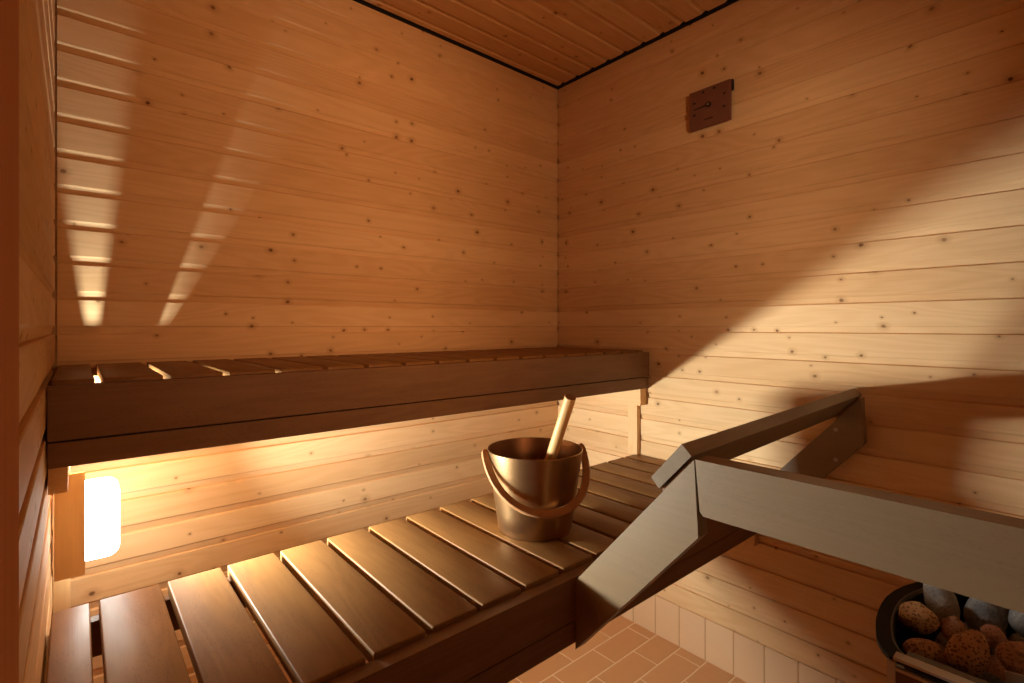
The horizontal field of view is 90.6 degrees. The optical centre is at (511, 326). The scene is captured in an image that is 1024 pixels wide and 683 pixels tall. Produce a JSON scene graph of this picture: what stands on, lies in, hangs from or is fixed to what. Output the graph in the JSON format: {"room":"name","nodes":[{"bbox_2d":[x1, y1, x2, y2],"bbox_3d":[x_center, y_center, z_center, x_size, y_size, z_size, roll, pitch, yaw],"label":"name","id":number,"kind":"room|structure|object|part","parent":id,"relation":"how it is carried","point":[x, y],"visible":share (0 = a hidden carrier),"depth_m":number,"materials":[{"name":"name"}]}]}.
{"room":"sauna","nodes":[
{"label":"sauna","id":0,"kind":"room"},
{"bbox_2d":[19,0,54,682],"bbox_3d":[-0.440,-0.002,0.376,0.099,2.450,2.144,0,0,-41],"label":"wall","id":1,"kind":"structure","parent":0,"point":[36,17],"depth_m":0.63,"materials":[{"name":"brown wood"}]},
{"bbox_2d":[0,0,18,682],"bbox_3d":[-0.053,0.039,0.013,0.015,2.264,0.688,0,0,-41],"label":"trim","id":2,"kind":"structure","parent":1,"relation":"attached to","point":[9,9],"depth_m":0.24,"materials":[{"name":"brown wood"}]},
{"bbox_2d":[54,471,119,581],"bbox_3d":[-0.906,0.411,1.083,0.106,0.214,0.057,0,0,-41],"label":"lamp","id":3,"kind":"object","parent":1,"relation":"attached to","point":[86,516],"visible":0.96,"depth_m":1.05,"materials":[{"name":"pine"},{"name":"frosted white glass"}]},
{"bbox_2d":[85,477,119,560],"bbox_3d":[-0.898,0.414,1.098,0.076,0.161,0.044,0,0,-41],"label":"diffuser","id":4,"kind":"object","parent":3,"relation":"attached to","point":[102,495],"depth_m":1.09,"materials":[{"name":"white plastic"}]},
{"bbox_2d":[51,0,557,682],"bbox_3d":[-0.472,-0.002,1.806,1.915,2.450,0.100,0,0,-41],"label":"wall","id":5,"kind":"structure","parent":0,"point":[235,179],"depth_m":1.55,"materials":[{"name":"brown wood"}]},
{"bbox_2d":[47,347,648,612],"bbox_3d":[-0.279,0.632,1.581,1.712,1.080,0.489,0,0,-41],"label":"bench","id":6,"kind":"object","parent":5,"relation":"attached to","point":[120,411],"visible":1,"depth_m":1.13,"materials":[{"name":"brown wood"}]},
{"bbox_3d":[-0.981,0.730,1.105,0.027,0.884,0.045,0,0,-41],"label":"support post","id":7,"kind":"part","parent":6,"relation":"part of","materials":[{"name":"brown wood"}]},
{"bbox_3d":[0.480,0.401,1.996,0.020,0.196,0.042,0,0,-41],"label":"support post","id":8,"kind":"part","parent":6,"relation":"part of","materials":[{"name":"brown wood"}]},
{"bbox_2d":[278,635,426,682],"bbox_3d":[-0.445,1.100,1.774,1.715,0.146,0.016,0,0,-41],"label":"baseboard","id":9,"kind":"structure","parent":5,"relation":"attached to","point":[280,665],"depth_m":1.55,"materials":[{"name":"brown wood"}]},
{"bbox_2d":[364,0,726,85],"bbox_3d":[0.253,-1.103,0.959,1.692,0.016,2.106,0,0,-41],"label":"ceiling","id":10,"kind":"structure","parent":0,"point":[555,42],"depth_m":1.84,"materials":[{"name":"brown wood"}]},
{"bbox_2d":[508,615,746,682],"bbox_3d":[0.253,1.198,0.961,1.915,0.050,2.328,0,0,-41],"label":"floor","id":11,"kind":"structure","parent":0,"point":[622,651],"depth_m":1.76,"materials":[{"name":"tile"}]},
{"bbox_2d":[43,454,758,682],"bbox_3d":[0.005,0.602,1.251,1.711,0.203,0.501,0,0,-41],"label":"bench","id":12,"kind":"object","parent":11,"relation":"on","point":[491,606],"visible":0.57,"depth_m":0.93,"materials":[{"name":"brown wood"}]},
{"bbox_3d":[-0.147,0.556,1.428,1.707,0.064,0.022,0,0,-41],"label":"rail","id":13,"kind":"part","parent":12,"relation":"part of","materials":[{"name":"brown wood"}]},
{"bbox_2d":[481,437,589,541],"bbox_3d":[0.056,0.399,1.253,0.259,0.200,0.251,0,0,-41],"label":"bucket","id":14,"kind":"object","parent":12,"relation":"on","point":[536,499],"visible":0.99,"depth_m":1.18,"materials":[{"name":"brown metal"}]},
{"bbox_2d":[545,394,575,459],"bbox_3d":[0.091,0.311,1.192,0.064,0.326,0.199,0,0,-35],"label":"ladle","id":15,"kind":"object","parent":14,"relation":"in","point":[569,400],"visible":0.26,"depth_m":1.13,"materials":[{"name":"brown wood"}]},
{"bbox_2d":[575,388,1023,648],"bbox_3d":[0.862,0.414,0.869,0.910,0.479,1.192,0,0,-41],"label":"safety railing","id":16,"kind":"object","parent":12,"relation":"attached to","point":[973,553],"visible":1,"depth_m":0.76,"materials":[{"name":"wood"}]},
{"bbox_3d":[0.226,0.435,0.933,0.030,0.435,0.267,0,0,-41],"label":"leg","id":17,"kind":"part","parent":16,"relation":"part of","materials":[{"name":"brown wood"}]},
{"bbox_3d":[0.614,0.228,1.157,0.909,0.106,0.077,0,0,-41],"label":"handrail","id":18,"kind":"part","parent":16,"relation":"part of","materials":[{"name":"brown wood"}]},
{"bbox_3d":[0.894,0.415,1.507,0.030,0.435,0.267,0,0,-41],"label":"leg","id":19,"kind":"part","parent":16,"relation":"part of","materials":[{"name":"brown wood"}]},
{"bbox_2d":[876,582,1023,682],"bbox_3d":[1.009,0.881,0.926,0.485,0.582,0.540,0,0,-41],"label":"heater","id":20,"kind":"object","parent":11,"relation":"on","point":[910,667],"visible":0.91,"depth_m":0.95,"materials":[{"name":"black paint"}]},
{"bbox_3d":[0.693,0.817,0.926,0.007,0.412,0.012,0,0,-41],"label":"frame","id":21,"kind":"part","parent":20,"relation":"part of","materials":[{"name":"wood"}]},
{"bbox_3d":[0.829,0.824,0.771,0.004,0.398,0.398,0,0,-41],"label":"panel","id":22,"kind":"part","parent":20,"relation":"part of","materials":[{"name":"wood"}]},
{"bbox_3d":[0.828,0.621,0.770,0.007,0.005,0.398,0,0,-41],"label":"frame","id":23,"kind":"part","parent":20,"relation":"part of","materials":[{"name":"wood"}]},
{"bbox_2d":[934,632,947,646],"bbox_3d":[0.927,0.680,1.066,0.066,0.060,0.062,0,0,43],"label":"stone","id":24,"kind":"object","parent":20,"relation":"on","point":[940,639],"visible":0.13,"depth_m":1.07,"materials":[{"name":"brown stone"}]},
{"bbox_2d":[923,583,960,622],"bbox_3d":[0.931,0.597,1.103,0.052,0.105,0.070,0,0,-17],"label":"stone","id":25,"kind":"object","parent":24,"relation":"on","point":[943,603],"visible":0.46,"depth_m":1.08,"materials":[{"name":"grey stone"}]},
{"bbox_2d":[936,643,948,665],"bbox_3d":[0.867,0.677,1.027,0.060,0.063,0.064,0,0,39],"label":"stone","id":26,"kind":"object","parent":20,"relation":"on","point":[941,660],"visible":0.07,"depth_m":1.01,"materials":[{"name":"brown stone"}]},
{"bbox_2d":[898,601,939,634],"bbox_3d":[0.848,0.609,1.061,0.063,0.066,0.059,0,0,-11],"label":"stone","id":27,"kind":"object","parent":26,"relation":"on","point":[915,616],"visible":1,"depth_m":1.04,"materials":[{"name":"brown stone"}]},
{"bbox_2d":[940,616,967,640],"bbox_3d":[0.900,0.620,1.030,0.045,0.061,0.056,0,0,19],"label":"stone","id":28,"kind":"object","parent":26,"relation":"on","point":[951,625],"visible":0.62,"depth_m":1.02,"materials":[{"name":"brown stone"}]},
{"bbox_3d":[0.861,0.613,0.798,0.036,0.001,0.387,0,0,-41],"label":"perforated plate","id":29,"kind":"part","parent":20,"relation":"part of","materials":[{"name":"metal"}]},
{"bbox_3d":[1.012,0.823,0.928,0.433,0.420,0.489,0,0,-41],"label":"casing","id":30,"kind":"part","parent":20,"relation":"part of","materials":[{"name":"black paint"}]},
{"bbox_2d":[977,671,1005,682],"bbox_3d":[0.895,0.680,0.938,0.064,0.067,0.064,0,0,25],"label":"stone","id":31,"kind":"object","parent":20,"relation":"on","point":[986,676],"visible":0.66,"depth_m":0.94,"materials":[{"name":"stone"}]},
{"bbox_2d":[995,641,1023,674],"bbox_3d":[0.908,0.599,0.907,0.067,0.064,0.060,0,0,13],"label":"stone","id":32,"kind":"object","parent":31,"relation":"on","point":[1010,654],"visible":0.83,"depth_m":0.90,"materials":[{"name":"brown stone"}]},
{"bbox_2d":[989,647,995,654],"bbox_3d":[1.010,0.679,1.034,0.056,0.067,0.065,0,0,34],"label":"stone","id":33,"kind":"object","parent":20,"relation":"on","point":[992,651],"visible":0.02,"depth_m":1.04,"materials":[{"name":"brown stone"}]},
{"bbox_2d":[963,597,1008,631],"bbox_3d":[0.989,0.594,1.059,0.062,0.102,0.066,0,0,-36],"label":"stone","id":34,"kind":"object","parent":33,"relation":"on","point":[976,613],"visible":0.54,"depth_m":1.04,"materials":[{"name":"stone"}]},
{"bbox_2d":[1008,609,1023,637],"bbox_3d":[1.033,0.587,1.007,0.060,0.074,0.067,0,0,-31],"label":"stone","id":35,"kind":"object","parent":33,"relation":"on","point":[1016,619],"visible":0.72,"depth_m":1.01,"materials":[{"name":"stone"}]},
{"bbox_2d":[986,655,1005,680],"bbox_3d":[0.951,0.676,0.990,0.064,0.064,0.066,0,0,37],"label":"stone","id":36,"kind":"object","parent":20,"relation":"on","point":[995,667],"visible":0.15,"depth_m":0.98,"materials":[{"name":"brown stone"}]},
{"bbox_2d":[980,624,1007,648],"bbox_3d":[0.928,0.599,0.976,0.040,0.043,0.042,0,0,24],"label":"stone","id":37,"kind":"object","parent":36,"relation":"on","point":[994,636],"visible":0.7,"depth_m":0.97,"materials":[{"name":"brown stone"}]},
{"bbox_3d":[0.888,0.612,0.839,0.002,0.043,0.105,0,0,-41],"label":"splash plate","id":38,"kind":"part","parent":20,"relation":"part of","materials":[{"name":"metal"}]},
{"bbox_2d":[1009,633,1023,641],"bbox_3d":[1.084,0.679,1.063,0.062,0.063,0.066,0,0,9],"label":"stone","id":39,"kind":"object","parent":20,"relation":"on","point":[1015,637],"visible":0.26,"depth_m":1.07,"materials":[{"name":"stone"}]},
{"bbox_3d":[0.828,0.678,0.960,0.064,0.061,0.061,0,0,-41],"label":"stone","id":40,"kind":"object","parent":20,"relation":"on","visible":0},
{"bbox_2d":[902,638,941,660],"bbox_3d":[0.788,0.623,0.977,0.067,0.042,0.042,0,0,6],"label":"stone","id":41,"kind":"object","parent":40,"relation":"on","point":[929,649],"visible":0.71,"depth_m":0.96,"materials":[{"name":"brown stone"}]},
{"bbox_2d":[944,629,990,675],"bbox_3d":[0.847,0.607,0.945,0.070,0.084,0.057,0,0,-11],"label":"stone","id":42,"kind":"object","parent":40,"relation":"on","point":[968,652],"visible":0.92,"depth_m":0.93,"materials":[{"name":"brown stone"}]},
{"bbox_2d":[558,0,1023,682],"bbox_3d":[0.936,-0.002,1.558,0.099,2.450,2.144,0,0,-41],"label":"wall","id":43,"kind":"structure","parent":0,"point":[856,219],"depth_m":1.52,"materials":[{"name":"brown wood"}]},
{"bbox_2d":[353,0,738,88],"bbox_3d":[0.249,-1.143,0.967,1.746,0.104,2.144,0,0,-41],"label":"trim","id":44,"kind":"structure","parent":43,"relation":"attached to","point":[728,2],"depth_m":1.94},
{"bbox_2d":[689,79,733,131],"bbox_3d":[0.685,-0.761,1.751,0.030,0.136,0.152,0,0,-41],"label":"thermometer","id":45,"kind":"object","parent":43,"relation":"attached to","point":[709,106],"visible":1,"depth_m":1.74,"materials":[{"name":"red wood"}]},
{"bbox_2d":[621,595,843,682],"bbox_3d":[0.910,1.100,1.524,0.016,0.146,2.125,0,0,-41],"label":"baseboard","id":46,"kind":"structure","parent":43,"relation":"attached to","point":[736,654],"depth_m":1.74,"materials":[{"name":"beige tile"}]}
]}

